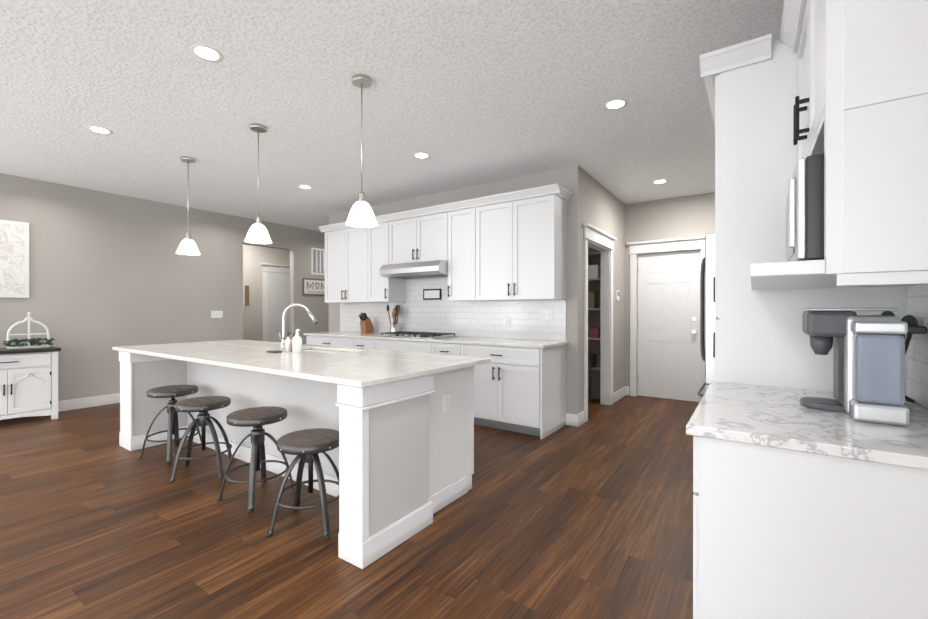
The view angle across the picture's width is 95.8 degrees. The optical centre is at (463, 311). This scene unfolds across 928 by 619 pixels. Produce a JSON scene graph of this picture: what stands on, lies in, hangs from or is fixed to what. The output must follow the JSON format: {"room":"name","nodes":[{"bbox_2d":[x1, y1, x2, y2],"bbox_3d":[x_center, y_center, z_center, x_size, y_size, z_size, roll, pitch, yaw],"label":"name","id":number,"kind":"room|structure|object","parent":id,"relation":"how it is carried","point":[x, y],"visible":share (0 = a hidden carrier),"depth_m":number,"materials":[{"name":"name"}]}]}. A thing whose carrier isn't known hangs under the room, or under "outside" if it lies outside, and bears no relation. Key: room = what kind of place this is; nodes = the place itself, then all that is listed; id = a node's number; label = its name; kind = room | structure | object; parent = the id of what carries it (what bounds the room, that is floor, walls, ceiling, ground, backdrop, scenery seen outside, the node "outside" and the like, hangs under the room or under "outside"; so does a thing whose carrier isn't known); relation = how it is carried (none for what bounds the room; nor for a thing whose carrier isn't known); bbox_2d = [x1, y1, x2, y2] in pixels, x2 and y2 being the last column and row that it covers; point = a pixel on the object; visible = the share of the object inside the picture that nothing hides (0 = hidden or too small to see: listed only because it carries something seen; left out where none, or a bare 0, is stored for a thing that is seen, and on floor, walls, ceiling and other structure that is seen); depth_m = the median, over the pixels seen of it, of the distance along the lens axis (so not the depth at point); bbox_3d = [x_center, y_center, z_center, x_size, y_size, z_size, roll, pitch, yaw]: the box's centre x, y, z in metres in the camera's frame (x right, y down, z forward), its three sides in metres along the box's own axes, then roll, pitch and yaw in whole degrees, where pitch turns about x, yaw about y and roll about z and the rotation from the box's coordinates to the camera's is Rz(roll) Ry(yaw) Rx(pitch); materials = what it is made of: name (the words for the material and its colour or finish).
{"room":"kitchen","nodes":[
{"label":"kitchen","id":0,"kind":"room"},
{"bbox_2d":[0,173,328,400],"bbox_3d":[-4.632,-0.169,5.768,0.120,2.800,11.800,0,0,35],"label":"wall","id":1,"kind":"structure","parent":0,"point":[108,272],"depth_m":5.66,"materials":[{"name":"grey paint"}]},
{"bbox_2d":[0,220,28,297],"bbox_3d":[-5.301,-0.597,4.661,0.032,0.880,0.660,0,0,35],"label":"framed picture","id":2,"kind":"object","parent":1,"relation":"attached to","point":[14,259],"visible":1,"depth_m":4.83,"materials":[{"name":"white paper"}]},
{"bbox_2d":[3,393,119,419],"bbox_3d":[-4.916,1.167,5.238,0.015,0.130,10.600,0,0,35],"label":"baseboard","id":3,"kind":"structure","parent":1,"relation":"attached to","point":[78,403],"depth_m":5.37,"materials":[{"name":"white wood"}]},
{"bbox_2d":[211,311,222,317],"bbox_3d":[-3.929,0.047,6.674,0.008,0.115,0.170,0,0,35],"label":"light switch","id":4,"kind":"object","parent":1,"relation":"attached to","point":[216,314],"visible":1,"depth_m":6.67,"materials":[{"name":"white plastic"}]},
{"bbox_2d":[302,278,324,295],"bbox_3d":[-2.873,-0.471,8.186,0.032,0.325,0.620,0,0,35],"label":"sign","id":5,"kind":"object","parent":1,"relation":"attached to","point":[311,286],"visible":0.73,"depth_m":8.12,"materials":[{"name":"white wood"}]},
{"bbox_2d":[311,247,324,274],"bbox_3d":[-2.831,-0.974,8.259,0.016,0.520,0.390,0,0,35],"label":"air vent","id":6,"kind":"object","parent":1,"relation":"in","point":[317,261],"visible":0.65,"depth_m":8.20,"materials":[{"name":"white plastic"}]},
{"bbox_2d":[243,244,289,340],"bbox_3d":[-4.294,-0.175,8.814,0.120,2.800,4.400,0,0,35],"label":"wall","id":7,"kind":"structure","parent":0,"point":[254,257],"depth_m":8.67,"materials":[{"name":"grey paint"}]},
{"bbox_2d":[245,285,248,304],"bbox_3d":[-4.407,-0.324,8.526,0.020,0.400,0.080,0,0,35],"label":"framed picture","id":8,"kind":"object","parent":7,"relation":"attached to","point":[246,295],"visible":0.86,"depth_m":8.51,"materials":[{"name":"brown wood"}]},
{"bbox_2d":[261,263,289,340],"bbox_3d":[-3.940,0.110,9.177,0.053,2.230,1.020,0,0,35],"label":"door frame","id":9,"kind":"structure","parent":7,"relation":"attached to","point":[266,268],"depth_m":8.85,"materials":[{"name":"white wood"}]},
{"bbox_2d":[267,272,289,341],"bbox_3d":[-3.914,0.197,9.159,0.095,2.040,0.752,0,0,35],"label":"closet door","id":10,"kind":"structure","parent":7,"relation":"in","point":[278,294],"depth_m":9.03,"materials":[{"name":"white wood"}]},
{"bbox_2d":[329,214,332,331],"bbox_3d":[-1.443,-0.173,7.877,0.120,2.800,2.548,0,0,35],"label":"wall","id":11,"kind":"structure","parent":0,"point":[330,304],"depth_m":6.81,"materials":[{"name":"grey paint"}]},
{"bbox_2d":[0,395,698,618],"bbox_3d":[-1.247,1.286,3.439,14.000,0.100,11.800,0,0,35],"label":"floor","id":12,"kind":"structure","parent":0,"point":[591,517],"depth_m":2.32,"materials":[{"name":"brown wood"}]},
{"bbox_2d":[0,346,60,419],"bbox_3d":[-5.261,0.827,4.290,0.488,0.815,1.590,0,0,35],"label":"sideboard","id":13,"kind":"object","parent":12,"relation":"on","point":[28,382],"visible":1,"depth_m":4.62,"materials":[{"name":"white wood"}]},
{"bbox_2d":[3,312,54,348],"bbox_3d":[-4.947,0.213,4.772,0.114,0.409,0.414,0,0,35],"label":"decor","id":14,"kind":"object","parent":13,"relation":"on","point":[32,341],"visible":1,"depth_m":4.77,"materials":[{"name":"white"}]},
{"bbox_2d":[137,385,206,462],"bbox_3d":[-2.520,0.948,3.635,0.450,0.574,0.448,0,0,35],"label":"stool","id":15,"kind":"object","parent":12,"relation":"on","point":[172,392],"visible":0.9,"depth_m":3.55,"materials":[{"name":"grey metal"}]},
{"bbox_2d":[168,396,234,483],"bbox_3d":[-2.007,0.958,3.234,0.501,0.554,0.500,0,0,35],"label":"stool","id":16,"kind":"object","parent":12,"relation":"on","point":[203,405],"visible":1,"depth_m":3.17,"materials":[{"name":"grey metal"}]},
{"bbox_2d":[216,406,294,512],"bbox_3d":[-1.384,0.954,2.816,0.397,0.564,0.398,0,0,35],"label":"stool","id":17,"kind":"object","parent":12,"relation":"on","point":[257,418],"visible":0.96,"depth_m":2.75,"materials":[{"name":"grey metal"}]},
{"bbox_2d":[119,348,480,568],"bbox_3d":[-1.513,0.796,3.382,3.266,0.879,1.116,0,0,35],"label":"kitchen island","id":18,"kind":"object","parent":12,"relation":"on","point":[402,456],"depth_m":2.67,"materials":[{"name":"white wood"}]},
{"bbox_2d":[112,341,455,387],"bbox_3d":[-1.637,0.341,3.210,3.336,0.030,0.755,0,0,35],"label":"island countertop","id":19,"kind":"structure","parent":18,"relation":"on","point":[322,367],"depth_m":2.68,"materials":[{"name":"white stone"}]},
{"bbox_2d":[267,350,281,352],"bbox_3d":[-1.499,0.319,3.319,0.120,0.012,0.060,0,0,35],"label":"soap dish","id":20,"kind":"object","parent":19,"relation":"on","point":[271,351],"depth_m":3.29,"materials":[{"name":"grey metal"}]},
{"bbox_2d":[285,332,287,351],"bbox_3d":[-1.391,0.248,3.385,0.120,0.154,0.051,0,0,26],"label":"soap bottle","id":21,"kind":"object","parent":19,"relation":"on","point":[286,341],"depth_m":3.38,"materials":[{"name":"white plastic"}]},
{"bbox_2d":[288,329,301,352],"bbox_3d":[-1.312,0.233,3.300,0.071,0.184,0.071,0,0,23],"label":"soap bottle","id":22,"kind":"object","parent":19,"relation":"on","point":[294,345],"depth_m":3.28,"materials":[{"name":"white plastic"}]},
{"bbox_2d":[208,340,490,367],"bbox_3d":[-1.303,0.340,3.695,3.336,0.030,0.419,0,0,35],"label":"island countertop","id":23,"kind":"structure","parent":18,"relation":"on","point":[460,361],"depth_m":3.17,"materials":[{"name":"white stone"}]},
{"bbox_2d":[279,303,317,350],"bbox_3d":[-1.379,0.129,3.455,0.266,0.392,0.235,0,0,35],"label":"faucet","id":24,"kind":"object","parent":23,"relation":"on","point":[312,317],"visible":0.88,"depth_m":3.46,"materials":[{"name":"silver metal"}]},
{"bbox_2d":[443,392,449,411],"bbox_3d":[-0.112,0.580,2.680,0.008,0.115,0.070,0,0,35],"label":"outlet","id":25,"kind":"object","parent":18,"relation":"attached to","point":[446,401],"visible":1,"depth_m":2.68,"materials":[{"name":"white plastic"}]},
{"bbox_2d":[265,428,338,538],"bbox_3d":[-0.903,0.985,2.474,0.490,0.504,0.491,0,0,35],"label":"stool","id":26,"kind":"object","parent":12,"relation":"on","point":[306,445],"visible":0.98,"depth_m":2.38,"materials":[{"name":"grey metal"}]},
{"bbox_2d":[306,337,351,347],"bbox_3d":[-1.730,0.791,6.131,0.990,0.878,0.648,0,0,35],"label":"drawer","id":27,"kind":"object","parent":12,"relation":"on","point":[323,341],"depth_m":5.82,"materials":[{"name":"white wood"}]},
{"bbox_2d":[352,337,375,349],"bbox_3d":[-1.157,0.792,5.737,0.516,0.878,0.648,0,0,35],"label":"drawer","id":28,"kind":"object","parent":12,"relation":"on","point":[357,342],"depth_m":5.45,"materials":[{"name":"white wood"}]},
{"bbox_2d":[376,341,431,353],"bbox_3d":[-0.589,0.793,5.345,0.980,0.878,0.648,0,0,35],"label":"base cabinet","id":29,"kind":"object","parent":12,"relation":"on","point":[402,346],"depth_m":5.03,"materials":[{"name":"white wood"}]},
{"bbox_2d":[432,341,463,355],"bbox_3d":[-0.021,0.793,4.954,0.516,0.878,0.648,0,0,35],"label":"drawer","id":30,"kind":"object","parent":12,"relation":"on","point":[456,350],"depth_m":4.68,"materials":[{"name":"white wood"}]},
{"bbox_2d":[464,345,565,438],"bbox_3d":[0.535,0.794,4.571,0.950,0.878,0.648,0,0,35],"label":"base cabinet","id":31,"kind":"object","parent":12,"relation":"on","point":[520,382],"depth_m":4.26,"materials":[{"name":"white wood"}]},
{"bbox_2d":[304,333,567,348],"bbox_3d":[-0.607,0.337,5.345,3.770,0.030,0.668,0,0,35],"label":"countertop","id":32,"kind":"structure","parent":31,"relation":"on","point":[516,342],"depth_m":4.81,"materials":[{"name":"white stone"}]},
{"bbox_2d":[358,313,373,333],"bbox_3d":[-1.416,0.170,6.056,0.110,0.300,0.198,0,0,35],"label":"knife block","id":33,"kind":"object","parent":32,"relation":"on","point":[366,326],"visible":1,"depth_m":6.02,"materials":[{"name":"brown wood"}]},
{"bbox_2d":[386,305,399,334],"bbox_3d":[-0.967,0.113,5.824,0.176,0.414,0.152,0,0,35],"label":"utensil crock","id":34,"kind":"object","parent":32,"relation":"on","point":[394,326],"visible":0.92,"depth_m":5.79,"materials":[{"name":"silver metal"}]},
{"bbox_2d":[379,331,456,338],"bbox_3d":[-0.591,0.298,5.341,0.900,0.046,0.480,0,0,35],"label":"cooktop","id":35,"kind":"object","parent":32,"relation":"in","point":[425,335],"visible":1,"depth_m":5.21,"materials":[{"name":"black metal"}]},
{"bbox_2d":[588,354,591,403],"bbox_3d":[1.412,0.901,5.492,0.370,0.658,0.520,0,0,35],"label":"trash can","id":36,"kind":"object","parent":12,"relation":"on","point":[589,378],"visible":0.17,"depth_m":5.54,"materials":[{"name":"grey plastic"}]},
{"bbox_2d":[697,233,719,396],"bbox_3d":[2.198,0.334,3.056,0.829,1.805,0.920,0,0,35],"label":"fridge","id":37,"kind":"object","parent":12,"relation":"on","point":[707,312],"visible":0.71,"depth_m":2.87,"materials":[{"name":"white metal"}]},
{"bbox_2d":[700,34,906,395],"bbox_3d":[1.673,0.027,2.175,0.696,2.422,1.046,0,0,35],"label":"tall cabinet","id":38,"kind":"object","parent":12,"relation":"on","point":[761,338],"visible":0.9,"depth_m":1.86,"materials":[{"name":"white wood"}]},
{"bbox_2d":[693,436,927,618],"bbox_3d":[1.183,0.801,1.413,0.638,0.878,0.876,0,0,35],"label":"base cabinet","id":39,"kind":"object","parent":12,"relation":"on","point":[800,511],"depth_m":1.09,"materials":[{"name":"white painted wood"},{"name":"black metal"}]},
{"bbox_2d":[686,382,927,471],"bbox_3d":[1.170,0.345,1.408,0.654,0.030,0.898,0,0,35],"label":"countertop","id":40,"kind":"structure","parent":39,"relation":"on","point":[756,416],"depth_m":1.19,"materials":[{"name":"white stone"}]},
{"bbox_2d":[800,308,909,425],"bbox_3d":[1.255,0.159,1.377,0.232,0.340,0.295,0,0,35],"label":"coffee maker","id":41,"kind":"object","parent":40,"relation":"on","point":[868,368],"visible":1,"depth_m":1.25,"materials":[{"name":"silver metal"}]},
{"bbox_2d":[881,311,926,402],"bbox_3d":[1.539,0.161,1.507,0.130,0.328,0.231,0,0,35],"label":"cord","id":42,"kind":"object","parent":40,"relation":"on","point":[914,327],"visible":0.38,"depth_m":1.48,"materials":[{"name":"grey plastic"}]},
{"bbox_2d":[0,0,783,231],"bbox_3d":[-1.247,-1.614,3.433,14.000,0.100,11.800,0,0,35],"label":"ceiling","id":43,"kind":"structure","parent":0,"point":[465,93],"depth_m":3.05,"materials":[{"name":"white paint"}]},
{"bbox_2d":[86,126,112,134],"bbox_3d":[-3.144,-1.563,3.623,0.176,0.004,0.176,0,0,35],"label":"recessed light","id":44,"kind":"object","parent":43,"relation":"in","point":[98,129],"visible":1,"depth_m":3.63,"materials":[{"name":"white"}]},
{"bbox_2d":[176,157,200,254],"bbox_3d":[-2.831,-1.077,4.307,0.216,0.975,0.216,0,0,35],"label":"pendant light","id":45,"kind":"object","parent":43,"relation":"hanging from","point":[187,245],"visible":1,"depth_m":4.28,"materials":[{"name":"silver metal"}]},
{"bbox_2d":[190,44,223,61],"bbox_3d":[-1.557,-1.560,2.542,0.176,0.004,0.176,0,0,35],"label":"recessed light","id":46,"kind":"object","parent":43,"relation":"in","point":[208,53],"visible":1,"depth_m":2.54,"materials":[{"name":"white"}]},
{"bbox_2d":[244,124,271,243],"bbox_3d":[-1.744,-1.076,3.559,0.216,0.975,0.216,0,0,35],"label":"pendant light","id":47,"kind":"object","parent":43,"relation":"hanging from","point":[257,233],"visible":1,"depth_m":3.53,"materials":[{"name":"silver metal"}]},
{"bbox_2d":[298,185,311,188],"bbox_3d":[-2.006,-1.566,5.292,0.176,0.004,0.176,0,0,35],"label":"recessed light","id":48,"kind":"object","parent":43,"relation":"in","point":[304,187],"visible":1,"depth_m":5.30,"materials":[{"name":"white plastic"}]},
{"bbox_2d":[345,75,377,227],"bbox_3d":[-0.690,-1.075,2.833,0.216,0.975,0.216,0,0,35],"label":"pendant light","id":49,"kind":"object","parent":43,"relation":"hanging from","point":[361,213],"visible":1,"depth_m":2.80,"materials":[{"name":"silver metal"}]},
{"bbox_2d":[413,152,429,158],"bbox_3d":[-0.428,-1.564,4.217,0.176,0.004,0.176,0,0,35],"label":"recessed light","id":50,"kind":"object","parent":43,"relation":"in","point":[420,155],"visible":1,"depth_m":4.21,"materials":[{"name":"white"}]},
{"bbox_2d":[603,98,627,109],"bbox_3d":[1.146,-1.562,3.170,0.176,0.004,0.176,0,0,35],"label":"recessed light","id":51,"kind":"object","parent":43,"relation":"in","point":[615,104],"visible":1,"depth_m":3.17,"materials":[{"name":"white"}]},
{"bbox_2d":[652,179,667,183],"bbox_3d":[2.370,-1.565,5.071,0.176,0.004,0.176,0,0,35],"label":"recessed light","id":52,"kind":"object","parent":43,"relation":"in","point":[661,181],"visible":1,"depth_m":5.06,"materials":[{"name":"white plastic"}]},
{"bbox_2d":[333,165,581,414],"bbox_3d":[-0.415,-0.169,5.693,4.050,2.800,0.120,0,0,35],"label":"wall","id":53,"kind":"structure","parent":0,"point":[569,178],"depth_m":4.56,"materials":[{"name":"grey paint"}]},
{"bbox_2d":[423,289,441,299],"bbox_3d":[-0.425,-0.226,5.599,0.300,0.145,0.020,0,0,35],"label":"sign","id":54,"kind":"object","parent":53,"relation":"attached to","point":[432,294],"visible":0.96,"depth_m":5.58,"materials":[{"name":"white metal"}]},
{"bbox_2d":[319,183,571,302],"bbox_3d":[-0.516,-0.704,5.439,3.806,1.152,0.406,0,0,35],"label":"upper cabinet","id":55,"kind":"object","parent":53,"relation":"attached to","point":[509,246],"visible":0.98,"depth_m":4.88,"materials":[{"name":"white wood"}]},
{"bbox_2d":[379,260,447,278],"bbox_3d":[-0.555,-0.525,5.392,0.976,0.162,0.506,0,0,35],"label":"range hood","id":56,"kind":"object","parent":55,"relation":"attached to","point":[427,269],"visible":0.82,"depth_m":5.19,"materials":[{"name":"silver metal"}]},
{"bbox_2d":[541,309,552,319],"bbox_3d":[0.921,0.033,4.681,0.140,0.116,0.007,0,0,35],"label":"electrical outlet","id":57,"kind":"object","parent":53,"relation":"attached to","point":[546,314],"visible":1,"depth_m":4.67,"materials":[{"name":"white plastic"}]},
{"bbox_2d":[505,317,509,326],"bbox_3d":[0.518,0.123,4.959,0.070,0.116,0.007,0,0,35],"label":"electrical outlet","id":58,"kind":"object","parent":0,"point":[507,321],"visible":1,"depth_m":4.96,"materials":[{"name":"white plastic"}]},
{"bbox_2d":[588,247,600,398],"bbox_3d":[1.540,-0.170,6.180,1.138,2.800,0.120,0,0,35],"label":"wall","id":59,"kind":"structure","parent":0,"point":[594,321],"depth_m":5.89,"materials":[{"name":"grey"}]},
{"bbox_2d":[588,252,600,369],"bbox_3d":[1.575,-0.004,5.912,0.776,1.570,0.278,0,0,35],"label":"shelf","id":60,"kind":"object","parent":59,"relation":"attached to","point":[594,273],"visible":0.15,"depth_m":5.62,"materials":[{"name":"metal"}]},
{"bbox_2d":[581,169,624,411],"bbox_3d":[1.779,-0.168,5.415,0.120,2.800,1.908,0,0,35],"label":"wall","id":61,"kind":"structure","parent":0,"point":[603,208],"depth_m":5.65,"materials":[{"name":"grey paint"}]},
{"bbox_2d":[566,386,628,426],"bbox_3d":[1.760,1.167,5.348,0.183,0.130,2.045,0,0,35],"label":"baseboard","id":62,"kind":"structure","parent":61,"relation":"attached to","point":[576,420],"depth_m":4.55,"materials":[{"name":"white wood"}]},
{"bbox_2d":[583,222,616,421],"bbox_3d":[1.622,0.128,5.140,0.172,2.210,1.200,0,0,35],"label":"door frame","id":63,"kind":"structure","parent":61,"relation":"attached to","point":[597,236],"depth_m":5.50,"materials":[{"name":"white wood"}]},
{"bbox_2d":[616,290,618,300],"bbox_3d":[2.119,-0.219,5.781,0.023,0.140,0.100,0,0,35],"label":"thermostat","id":64,"kind":"object","parent":61,"relation":"attached to","point":[617,295],"visible":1,"depth_m":5.74,"materials":[{"name":"white plastic"}]},
{"bbox_2d":[625,192,714,395],"bbox_3d":[3.244,-0.169,5.638,2.280,2.800,0.120,0,0,35],"label":"wall","id":65,"kind":"structure","parent":0,"point":[682,217],"depth_m":5.89,"materials":[{"name":"grey paint"}]},
{"bbox_2d":[627,236,704,398],"bbox_3d":[2.820,0.116,5.825,1.070,2.230,0.053,0,0,35],"label":"door frame","id":66,"kind":"structure","parent":65,"relation":"attached to","point":[674,244],"depth_m":6.06,"materials":[{"name":"white wood"}]},
{"bbox_2d":[637,250,700,401],"bbox_3d":[2.847,0.200,5.865,0.802,2.046,0.097,0,0,35],"label":"door","id":67,"kind":"structure","parent":65,"relation":"in","point":[668,350],"depth_m":5.86,"materials":[{"name":"white wood"}]},
{"bbox_2d":[924,319,927,352],"bbox_3d":[1.535,0.082,1.387,0.008,0.115,0.070,0,0,35],"label":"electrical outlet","id":68,"kind":"object","parent":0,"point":[926,338],"visible":0.94,"depth_m":1.39,"materials":[{"name":"white plastic"}]},
{"bbox_3d":[2.341,-0.162,2.422,0.120,2.800,6.198,0,0,35],"label":"wall","id":69,"kind":"structure","parent":0,"visible":0},
{"bbox_2d":[780,0,927,285],"bbox_3d":[1.265,-0.624,1.318,0.396,1.118,0.934,0,0,35],"label":"upper cabinet","id":70,"kind":"object","parent":69,"relation":"attached to","point":[860,114],"visible":0.9,"depth_m":1.02,"materials":[{"name":"white wood"}]},
{"bbox_2d":[750,260,918,289],"bbox_3d":[1.239,-0.114,1.370,0.498,0.037,0.878,0,0,35],"label":"shelf","id":71,"kind":"object","parent":70,"relation":"attached to","point":[793,274],"visible":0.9,"depth_m":1.15,"materials":[{"name":"white wood"}]},
{"bbox_2d":[786,153,823,261],"bbox_3d":[1.202,-0.278,1.261,0.380,0.290,0.505,0,0,35],"label":"microwave","id":72,"kind":"object","parent":71,"relation":"on","point":[805,219],"visible":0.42,"depth_m":1.14,"materials":[{"name":"grey plastic"}]}
]}

